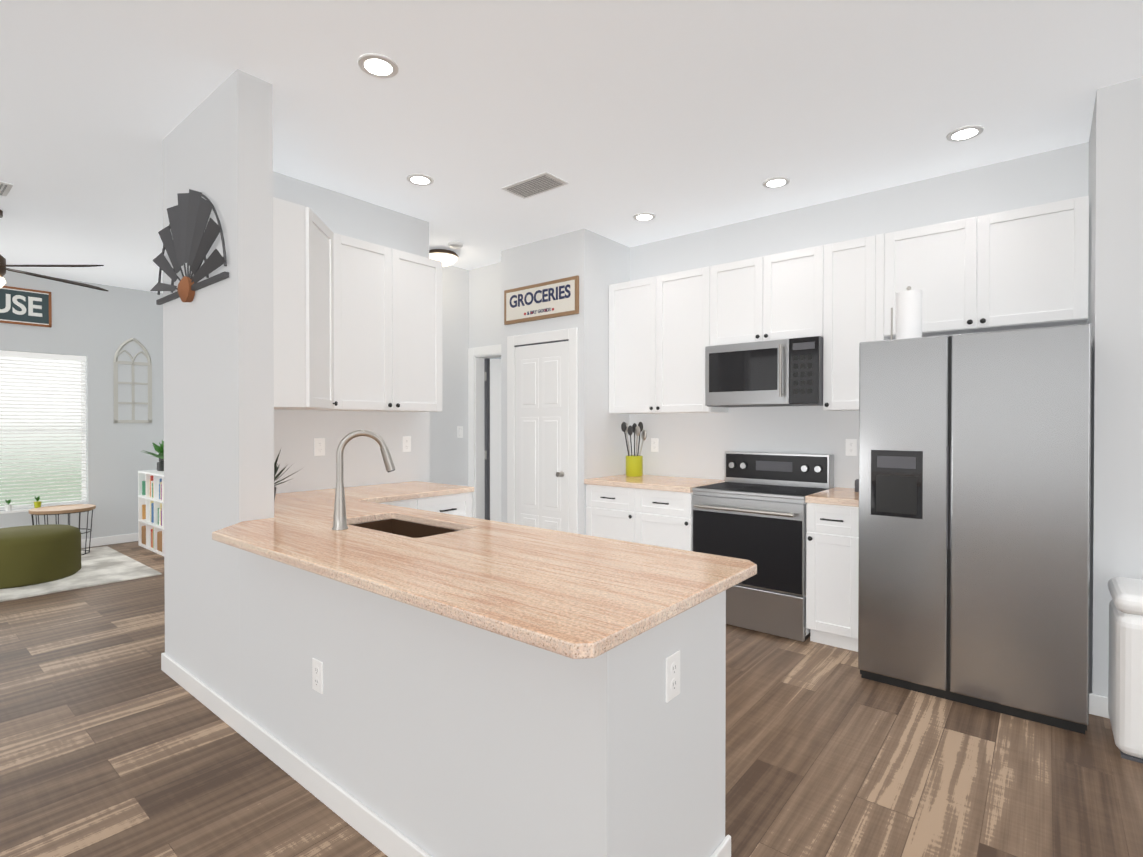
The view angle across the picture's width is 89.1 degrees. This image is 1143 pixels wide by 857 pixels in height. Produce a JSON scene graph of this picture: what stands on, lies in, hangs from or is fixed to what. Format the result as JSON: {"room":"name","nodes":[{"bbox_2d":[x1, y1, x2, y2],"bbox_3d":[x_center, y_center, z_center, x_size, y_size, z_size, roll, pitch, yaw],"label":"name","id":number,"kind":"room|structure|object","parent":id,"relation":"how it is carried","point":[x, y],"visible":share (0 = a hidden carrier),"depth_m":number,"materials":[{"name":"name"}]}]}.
{"room":"kitchen","nodes":[
{"label":"kitchen","id":0,"kind":"room"},
{"bbox_2d":[0,270,163,539],"bbox_3d":[-6.663,-0.137,4.888,0.150,2.920,5.820,0,1,39],"label":"wall","id":1,"kind":"structure","parent":0,"point":[96,328],"depth_m":6.53,"materials":[{"name":"grey paint"}]},
{"bbox_2d":[0,286,51,327],"bbox_3d":[-5.866,-1.254,5.714,0.024,0.374,1.124,0,1,39],"label":"sign","id":2,"kind":"object","parent":1,"relation":"attached to","point":[24,306],"visible":1,"depth_m":5.99,"materials":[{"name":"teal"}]},
{"bbox_2d":[0,357,86,513],"bbox_3d":[-5.842,0.020,5.833,0.224,2.030,1.920,0,1,39],"label":"living room window","id":3,"kind":"structure","parent":1,"relation":"in","point":[16,510],"depth_m":6.21,"materials":[{"name":"white"}]},
{"bbox_2d":[4,499,12,510],"bbox_3d":[-5.708,0.774,5.884,0.062,0.119,0.060,0,1,39],"label":"pot","id":4,"kind":"object","parent":3,"relation":"on","point":[8,507],"depth_m":5.87,"materials":[{"name":"white ceramic"}]},
{"bbox_2d":[34,496,41,507],"bbox_3d":[-5.568,0.768,6.054,0.062,0.129,0.060,0,1,39],"label":"pot","id":5,"kind":"object","parent":3,"relation":"on","point":[37,504],"depth_m":6.04,"materials":[{"name":"yellow ceramic"}]},
{"bbox_2d":[0,350,86,507],"bbox_3d":[-5.844,0.011,5.835,0.050,1.606,1.508,0,1,39],"label":"window blinds","id":6,"kind":"object","parent":3,"relation":"attached to","point":[38,356],"visible":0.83,"depth_m":6.13,"materials":[{"name":"white plastic"}]},
{"bbox_2d":[81,533,137,547],"bbox_3d":[-6.628,1.276,4.813,0.015,0.095,5.670,0,1,39],"label":"baseboard","id":7,"kind":"structure","parent":1,"relation":"attached to","point":[125,538],"depth_m":6.54,"materials":[{"name":"white wood"}]},
{"bbox_2d":[113,338,151,422],"bbox_3d":[-5.063,-0.555,6.702,0.036,0.987,0.360,0,1,39],"label":"wall art","id":8,"kind":"object","parent":1,"relation":"attached to","point":[116,362],"depth_m":6.70,"materials":[{"name":"grey wood"}]},
{"bbox_2d":[273,171,429,493],"bbox_3d":[-1.626,-0.130,3.905,0.070,2.920,1.580,0,1,39],"label":"wall","id":9,"kind":"structure","parent":0,"point":[296,432],"depth_m":3.99,"materials":[{"name":"white paint"}]},
{"bbox_2d":[314,438,324,455],"bbox_3d":[-1.653,0.121,3.812,0.007,0.115,0.072,0,1,39],"label":"outlet","id":10,"kind":"object","parent":9,"relation":"attached to","point":[319,446],"visible":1,"depth_m":3.81,"materials":[{"name":"white plastic"}]},
{"bbox_2d":[273,197,372,410],"bbox_3d":[-1.643,-0.655,3.332,0.618,1.080,0.672,0,1,39],"label":"upper cabinet","id":11,"kind":"object","parent":9,"relation":"attached to","point":[357,324],"depth_m":3.31,"materials":[{"name":"white wood"}]},
{"bbox_2d":[373,243,404,411],"bbox_3d":[-1.431,-0.659,3.797,0.358,1.080,0.515,0,1,39],"label":"upper cabinet","id":12,"kind":"object","parent":9,"relation":"attached to","point":[388,263],"depth_m":3.84,"materials":[{"name":"white wood"}]},
{"bbox_2d":[403,436,410,451],"bbox_3d":[-1.229,0.117,4.331,0.007,0.115,0.072,0,1,39],"label":"outlet","id":13,"kind":"object","parent":9,"relation":"attached to","point":[406,443],"visible":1,"depth_m":4.33,"materials":[{"name":"white plastic"}]},
{"bbox_2d":[405,252,441,411],"bbox_3d":[-1.203,-0.661,4.101,0.325,1.080,0.474,0,1,39],"label":"upper cabinet","id":14,"kind":"object","parent":9,"relation":"attached to","point":[423,275],"depth_m":4.06,"materials":[{"name":"white wood"}]},
{"bbox_2d":[162,69,725,856],"bbox_3d":[-0.888,-0.119,2.486,3.010,2.920,0.620,0,1,39],"label":"wall","id":15,"kind":"structure","parent":0,"point":[432,734],"depth_m":1.89,"materials":[{"name":"white paint"}]},
{"bbox_2d":[150,189,228,304],"bbox_3d":[-1.921,-0.897,2.884,0.950,0.540,0.052,0,1,39],"label":"wall art","id":16,"kind":"object","parent":15,"relation":"attached to","point":[190,239],"visible":1,"depth_m":2.83,"materials":[{"name":"grey metal"}]},
{"bbox_2d":[161,652,431,856],"bbox_3d":[-1.088,1.296,2.253,3.040,0.095,0.019,0,1,39],"label":"baseboard","id":17,"kind":"structure","parent":15,"relation":"attached to","point":[379,833],"depth_m":2.17,"materials":[{"name":"white wood"}]},
{"bbox_2d":[312,658,322,693],"bbox_3d":[-0.929,0.904,2.121,0.072,0.115,0.007,0,1,39],"label":"outlet","id":18,"kind":"object","parent":15,"relation":"attached to","point":[317,675],"visible":1,"depth_m":2.12,"materials":[{"name":"white plastic"}]},
{"bbox_2d":[665,650,679,702],"bbox_3d":[0.267,0.649,1.520,0.007,0.115,0.072,0,1,39],"label":"outlet","id":19,"kind":"object","parent":15,"relation":"attached to","point":[672,676],"visible":1,"depth_m":1.51,"materials":[{"name":"white plastic"}]},
{"bbox_2d":[710,835,730,856],"bbox_3d":[0.290,1.301,1.548,0.014,0.095,0.624,0,1,39],"label":"baseboard","id":20,"kind":"structure","parent":15,"relation":"attached to","point":[724,849],"depth_m":1.75,"materials":[{"name":"white wood"}]},
{"bbox_2d":[430,265,468,485],"bbox_3d":[-1.494,-0.142,5.432,0.120,2.920,1.570,0,1,39],"label":"wall","id":21,"kind":"structure","parent":0,"point":[448,456],"depth_m":5.73,"materials":[{"name":"white paint"}]},
{"bbox_2d":[457,426,462,437],"bbox_3d":[-1.112,0.035,5.798,0.007,0.115,0.072,0,1,39],"label":"light switch","id":22,"kind":"object","parent":21,"relation":"attached to","point":[459,431],"visible":1,"depth_m":5.79,"materials":[{"name":"white plastic"}]},
{"bbox_2d":[469,262,500,355],"bbox_3d":[-0.666,-0.143,5.677,0.850,2.920,0.140,0,1,39],"label":"wall","id":23,"kind":"structure","parent":0,"point":[484,305],"depth_m":5.73,"materials":[{"name":"white paint"}]},
{"bbox_2d":[468,344,500,518],"bbox_3d":[-0.636,0.254,5.646,0.930,2.125,0.157,0,1,39],"label":"door frame","id":24,"kind":"structure","parent":23,"relation":"attached to","point":[476,452],"depth_m":5.85,"materials":[{"name":"white wood"}]},
{"bbox_2d":[484,358,500,521],"bbox_3d":[-0.508,0.299,6.014,0.781,2.022,0.060,0,0,-14],"label":"door","id":25,"kind":"structure","parent":23,"relation":"in","point":[492,396],"depth_m":5.93,"materials":[{"name":"white wood"}]},
{"bbox_2d":[501,228,629,534],"bbox_3d":[-0.015,-0.140,5.242,0.950,2.920,0.790,0,1,39],"label":"wall","id":26,"kind":"structure","parent":0,"point":[597,264],"depth_m":4.82,"materials":[{"name":"white paint"}]},
{"bbox_2d":[504,275,578,324],"bbox_3d":[-0.271,-1.075,4.914,0.840,0.305,0.026,0,1,39],"label":"sign","id":27,"kind":"object","parent":26,"relation":"attached to","point":[550,299],"visible":1,"depth_m":4.88,"materials":[{"name":"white wood"}]},
{"bbox_2d":[507,328,577,533],"bbox_3d":[-0.279,0.255,4.903,0.795,2.135,0.083,0,1,39],"label":"door","id":28,"kind":"structure","parent":26,"relation":"attached to","point":[542,429],"depth_m":4.89,"materials":[{"name":"white wood"}]},
{"bbox_2d":[0,541,1142,856],"bbox_3d":[-1.608,1.391,2.590,10.900,0.100,8.950,0,1,39],"label":"floor","id":29,"kind":"structure","parent":0,"point":[116,739],"depth_m":2.31,"materials":[{"name":"brown wood"}]},
{"bbox_2d":[0,546,161,601],"bbox_3d":[-5.194,1.316,4.879,1.850,0.011,2.450,0,1,39],"label":"living room rug","id":30,"kind":"object","parent":29,"relation":"on","point":[103,565],"visible":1,"depth_m":5.20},
{"bbox_2d":[0,524,80,588],"bbox_3d":[-4.808,1.100,5.072,0.800,0.417,0.800,0,1,39],"label":"round ottoman","id":31,"kind":"object","parent":30,"relation":"on","point":[33,554],"visible":1,"depth_m":4.90,"materials":[{"name":"green fabric"}]},
{"bbox_2d":[29,504,95,554],"bbox_3d":[-5.232,1.058,5.975,0.520,0.487,0.520,0,1,39],"label":"wire side table","id":32,"kind":"object","parent":30,"relation":"on","point":[58,510],"visible":0.6,"depth_m":5.91,"materials":[{"name":"brown wood"}]},
{"bbox_2d":[138,470,163,555],"bbox_3d":[-4.202,0.894,6.219,1.383,0.837,0.385,0,1,39],"label":"cube shelf","id":33,"kind":"object","parent":29,"relation":"on","point":[150,510],"visible":0.31,"depth_m":6.30,"materials":[{"name":"white wood"}]},
{"bbox_2d":[157,458,163,470],"bbox_3d":[-4.564,0.388,6.470,0.100,0.169,0.080,0,1,39],"label":"plant pot","id":34,"kind":"object","parent":33,"relation":"on","point":[160,465],"visible":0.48,"depth_m":6.43,"materials":[{"name":"grey"}]},
{"bbox_2d":[143,440,163,458],"bbox_3d":[-4.425,0.280,6.350,0.521,0.387,0.502,0,1,39],"label":"potted plant","id":35,"kind":"object","parent":34,"relation":"in","point":[159,449],"visible":0.15,"depth_m":6.25,"materials":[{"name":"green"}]},
{"bbox_2d":[351,497,426,524],"bbox_3d":[-1.337,0.886,3.691,0.642,0.892,0.505,0,1,39],"label":"base cabinet","id":36,"kind":"object","parent":29,"relation":"on","point":[418,503],"depth_m":3.61,"materials":[{"name":"white wood"}]},
{"bbox_2d":[427,492,471,516],"bbox_3d":[-1.090,0.883,3.993,0.642,0.892,0.505,0,1,39],"label":"base cabinet","id":37,"kind":"object","parent":29,"relation":"on","point":[459,504],"depth_m":3.86,"materials":[{"name":"white wood"}]},
{"bbox_2d":[586,484,693,550],"bbox_3d":[0.666,0.886,4.585,0.937,0.878,0.665,0,1,39],"label":"base cabinet","id":38,"kind":"object","parent":29,"relation":"on","point":[654,517],"visible":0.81,"depth_m":4.32,"materials":[{"name":"white wood"}]},
{"bbox_2d":[584,474,724,492],"bbox_3d":[0.670,0.424,4.586,0.939,0.040,0.657,0,1,39],"label":"countertop","id":39,"kind":"structure","parent":38,"relation":"on","point":[670,483],"depth_m":4.44,"materials":[{"name":"stone"}]},
{"bbox_2d":[621,422,646,476],"bbox_3d":[0.524,0.172,4.909,0.226,0.459,0.150,0,1,39],"label":"utensil crock","id":40,"kind":"object","parent":39,"relation":"on","point":[634,465],"visible":1,"depth_m":4.86,"materials":[{"name":"yellow ceramic"}]},
{"bbox_2d":[692,451,833,641],"bbox_3d":[1.316,0.754,4.025,0.764,1.150,0.696,0,1,39],"label":"range","id":41,"kind":"object","parent":29,"relation":"on","point":[752,508],"visible":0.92,"depth_m":3.80,"materials":[{"name":"silver metal"}]},
{"bbox_2d":[806,503,858,651],"bbox_3d":[1.750,0.893,3.697,0.312,0.878,0.665,0,1,39],"label":"base cabinet","id":42,"kind":"object","parent":29,"relation":"on","point":[832,549],"visible":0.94,"depth_m":3.48,"materials":[{"name":"white wood"}]},
{"bbox_2d":[805,487,858,506],"bbox_3d":[1.755,0.431,3.698,0.314,0.040,0.657,0,1,39],"label":"countertop","id":43,"kind":"structure","parent":42,"relation":"on","point":[841,496],"depth_m":3.52,"materials":[{"name":"stone"}]},
{"bbox_2d":[855,479,858,491],"bbox_3d":[1.881,0.370,3.764,0.080,0.080,0.080,0,1,39],"label":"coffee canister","id":44,"kind":"object","parent":43,"relation":"on","point":[856,485],"visible":0.33,"depth_m":3.75,"materials":[{"name":"grey metal"}]},
{"bbox_2d":[858,324,1090,733],"bbox_3d":[2.168,0.436,3.145,0.920,1.800,0.916,0,1,39],"label":"refrigerator","id":45,"kind":"object","parent":29,"relation":"on","point":[974,520],"visible":1,"depth_m":2.75,"materials":[{"name":"grey metal"}]},
{"bbox_2d":[891,286,921,339],"bbox_3d":[1.810,-0.615,3.129,0.165,0.302,0.150,0,1,39],"label":"paper towel holder","id":46,"kind":"object","parent":45,"relation":"on","point":[909,313],"visible":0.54,"depth_m":3.08,"materials":[{"name":"white paper"}]},
{"bbox_2d":[1108,577,1142,763],"bbox_3d":[2.472,1.006,2.376,0.388,0.672,0.444,0,1,39],"label":"step trash can","id":47,"kind":"object","parent":29,"relation":"on","point":[1125,692],"visible":1,"depth_m":2.35,"materials":[{"name":"white plastic"}]},
{"bbox_3d":[-0.483,0.897,2.275,1.885,0.893,0.560,0,1,39],"label":"base cabinet","id":48,"kind":"object","parent":29,"relation":"on","visible":0},
{"bbox_2d":[324,481,473,500],"bbox_3d":[-1.079,0.418,3.771,0.944,0.033,0.840,0,1,39],"label":"countertop","id":49,"kind":"structure","parent":48,"relation":"on","point":[399,491],"depth_m":3.82,"materials":[{"name":"stone"}]},
{"bbox_2d":[212,489,756,658],"bbox_3d":[-0.842,0.428,2.433,3.006,0.033,0.930,0,1,39],"label":"countertop","id":50,"kind":"structure","parent":48,"relation":"on","point":[573,595],"depth_m":1.73,"materials":[{"name":"stone"}]},
{"bbox_2d":[274,450,307,500],"bbox_3d":[-1.507,0.254,3.010,0.287,0.306,0.262,0,1,39],"label":"spiky plant","id":51,"kind":"object","parent":50,"relation":"on","point":[276,477],"visible":0.21,"depth_m":3.02,"materials":[{"name":"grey plant"}]},
{"bbox_2d":[332,430,394,529],"bbox_3d":[-0.893,0.208,2.435,0.227,0.406,0.223,0,1,39],"label":"pull-down faucet","id":52,"kind":"object","parent":50,"relation":"on","point":[340,521],"visible":1,"depth_m":2.37,"materials":[{"name":"silver metal"}]},
{"bbox_2d":[352,519,458,537],"bbox_3d":[-0.733,0.546,2.516,0.664,0.200,0.339,0,1,39],"label":"sink basin","id":53,"kind":"object","parent":50,"relation":"in","point":[406,528],"visible":0.02,"depth_m":2.75,"materials":[{"name":"brown metal"}]},
{"bbox_2d":[0,0,1142,292],"bbox_3d":[-1.608,-1.629,2.566,10.900,0.100,8.950,0,1,39],"label":"ceiling","id":54,"kind":"structure","parent":0,"point":[682,116],"depth_m":2.81,"materials":[{"name":"white paint"}]},
{"bbox_2d":[0,181,12,196],"bbox_3d":[-3.796,-1.584,3.809,0.300,0.009,0.160,0,1,39],"label":"ceiling vent","id":55,"kind":"object","parent":54,"relation":"in","point":[5,188],"visible":0.98,"depth_m":3.82,"materials":[{"name":"white metal"}]},
{"bbox_2d":[0,210,108,290],"bbox_3d":[-4.261,-1.304,4.227,1.459,0.574,1.500,0,1,39],"label":"room ceiling fan","id":56,"kind":"object","parent":54,"relation":"hanging from","point":[3,266],"visible":1,"depth_m":4.24,"materials":[{"name":"brown metal"}]},
{"bbox_2d":[358,53,398,78],"bbox_3d":[-0.840,-1.575,2.526,0.170,0.007,0.170,0,1,39],"label":"recessed light","id":57,"kind":"object","parent":54,"relation":"in","point":[379,65],"visible":1,"depth_m":2.51,"materials":[{"name":"white plastic"}]},
{"bbox_2d":[406,174,433,185],"bbox_3d":[-0.964,-1.584,3.700,0.170,0.007,0.170,0,1,39],"label":"recessed light","id":58,"kind":"object","parent":54,"relation":"in","point":[421,180],"visible":0.9,"depth_m":3.69,"materials":[{"name":"white"}]},
{"bbox_2d":[429,249,458,266],"bbox_3d":[-1.176,-1.537,5.257,0.300,0.125,0.300,0,1,39],"label":"flush-mount ceiling light","id":59,"kind":"object","parent":54,"relation":"attached to","point":[445,257],"visible":0.73,"depth_m":5.15,"materials":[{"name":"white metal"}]},
{"bbox_2d":[448,241,462,248],"bbox_3d":[-1.002,-1.580,5.011,0.130,0.035,0.130,0,1,39],"label":"smoke detector","id":60,"kind":"object","parent":54,"relation":"attached to","point":[455,245],"visible":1,"depth_m":4.97,"materials":[{"name":"white plastic"}]},
{"bbox_2d":[501,172,568,198],"bbox_3d":[-0.241,-1.583,3.793,0.400,0.009,0.220,0,1,39],"label":"ceiling vent","id":61,"kind":"object","parent":54,"relation":"in","point":[535,185],"visible":0.98,"depth_m":3.77,"materials":[{"name":"white metal"}]},
{"bbox_2d":[633,212,655,220],"bbox_3d":[0.547,-1.589,4.362,0.170,0.007,0.170,0,1,39],"label":"recessed light","id":62,"kind":"object","parent":54,"relation":"in","point":[645,216],"visible":0.96,"depth_m":4.34,"materials":[{"name":"white plastic"}]},
{"bbox_2d":[762,177,789,187],"bbox_3d":[1.320,-1.584,3.743,0.170,0.007,0.170,0,1,39],"label":"recessed light","id":63,"kind":"object","parent":54,"relation":"in","point":[775,182],"visible":0.94,"depth_m":3.73,"materials":[{"name":"white"}]},
{"bbox_2d":[946,125,983,141],"bbox_3d":[2.107,-1.579,3.111,0.170,0.007,0.170,0,1,39],"label":"recessed light","id":64,"kind":"object","parent":54,"relation":"in","point":[964,133],"visible":1,"depth_m":3.10,"materials":[{"name":"white plastic"}]},
{"bbox_2d":[630,142,1088,487],"bbox_3d":[2.659,-0.126,3.472,5.430,2.920,0.140,0,1,39],"label":"wall","id":65,"kind":"structure","parent":0,"point":[694,445],"depth_m":4.15,"materials":[{"name":"white paint"}]},
{"bbox_2d":[651,438,657,451],"bbox_3d":[0.713,0.142,4.972,0.072,0.115,0.007,0,1,39],"label":"electrical outlet","id":66,"kind":"object","parent":65,"relation":"attached to","point":[654,444],"visible":1,"depth_m":4.97,"materials":[{"name":"white plastic"}]},
{"bbox_2d":[609,196,1088,413],"bbox_3d":[1.571,-0.661,4.037,3.015,1.080,0.352,0,1,39],"label":"upper cabinet","id":67,"kind":"object","parent":65,"relation":"attached to","point":[1023,268],"visible":0.94,"depth_m":3.70,"materials":[{"name":"white wood"}]},
{"bbox_2d":[705,336,822,406],"bbox_3d":[1.394,-0.380,4.119,0.794,0.438,0.451,0,1,39],"label":"microwave","id":68,"kind":"object","parent":67,"relation":"attached to","point":[779,373],"visible":1,"depth_m":3.95,"materials":[{"name":"grey metal"}]},
{"bbox_2d":[846,439,856,455],"bbox_3d":[1.919,0.130,3.983,0.072,0.115,0.007,0,1,39],"label":"electrical outlet","id":69,"kind":"object","parent":65,"relation":"attached to","point":[851,447],"visible":1,"depth_m":3.98,"materials":[{"name":"white plastic"}]},
{"bbox_2d":[1088,77,1142,696],"bbox_3d":[3.581,-0.116,2.206,2.400,2.920,0.650,0,1,39],"label":"wall","id":70,"kind":"structure","parent":0,"point":[1115,291],"depth_m":2.67,"materials":[{"name":"white paint"}]},
{"bbox_2d":[1089,693,1109,718],"bbox_3d":[3.292,1.298,2.025,2.224,0.095,0.015,0,1,39],"label":"baseboard","id":71,"kind":"structure","parent":70,"relation":"attached to","point":[1098,705],"depth_m":2.70,"materials":[{"name":"white wood"}]}
]}

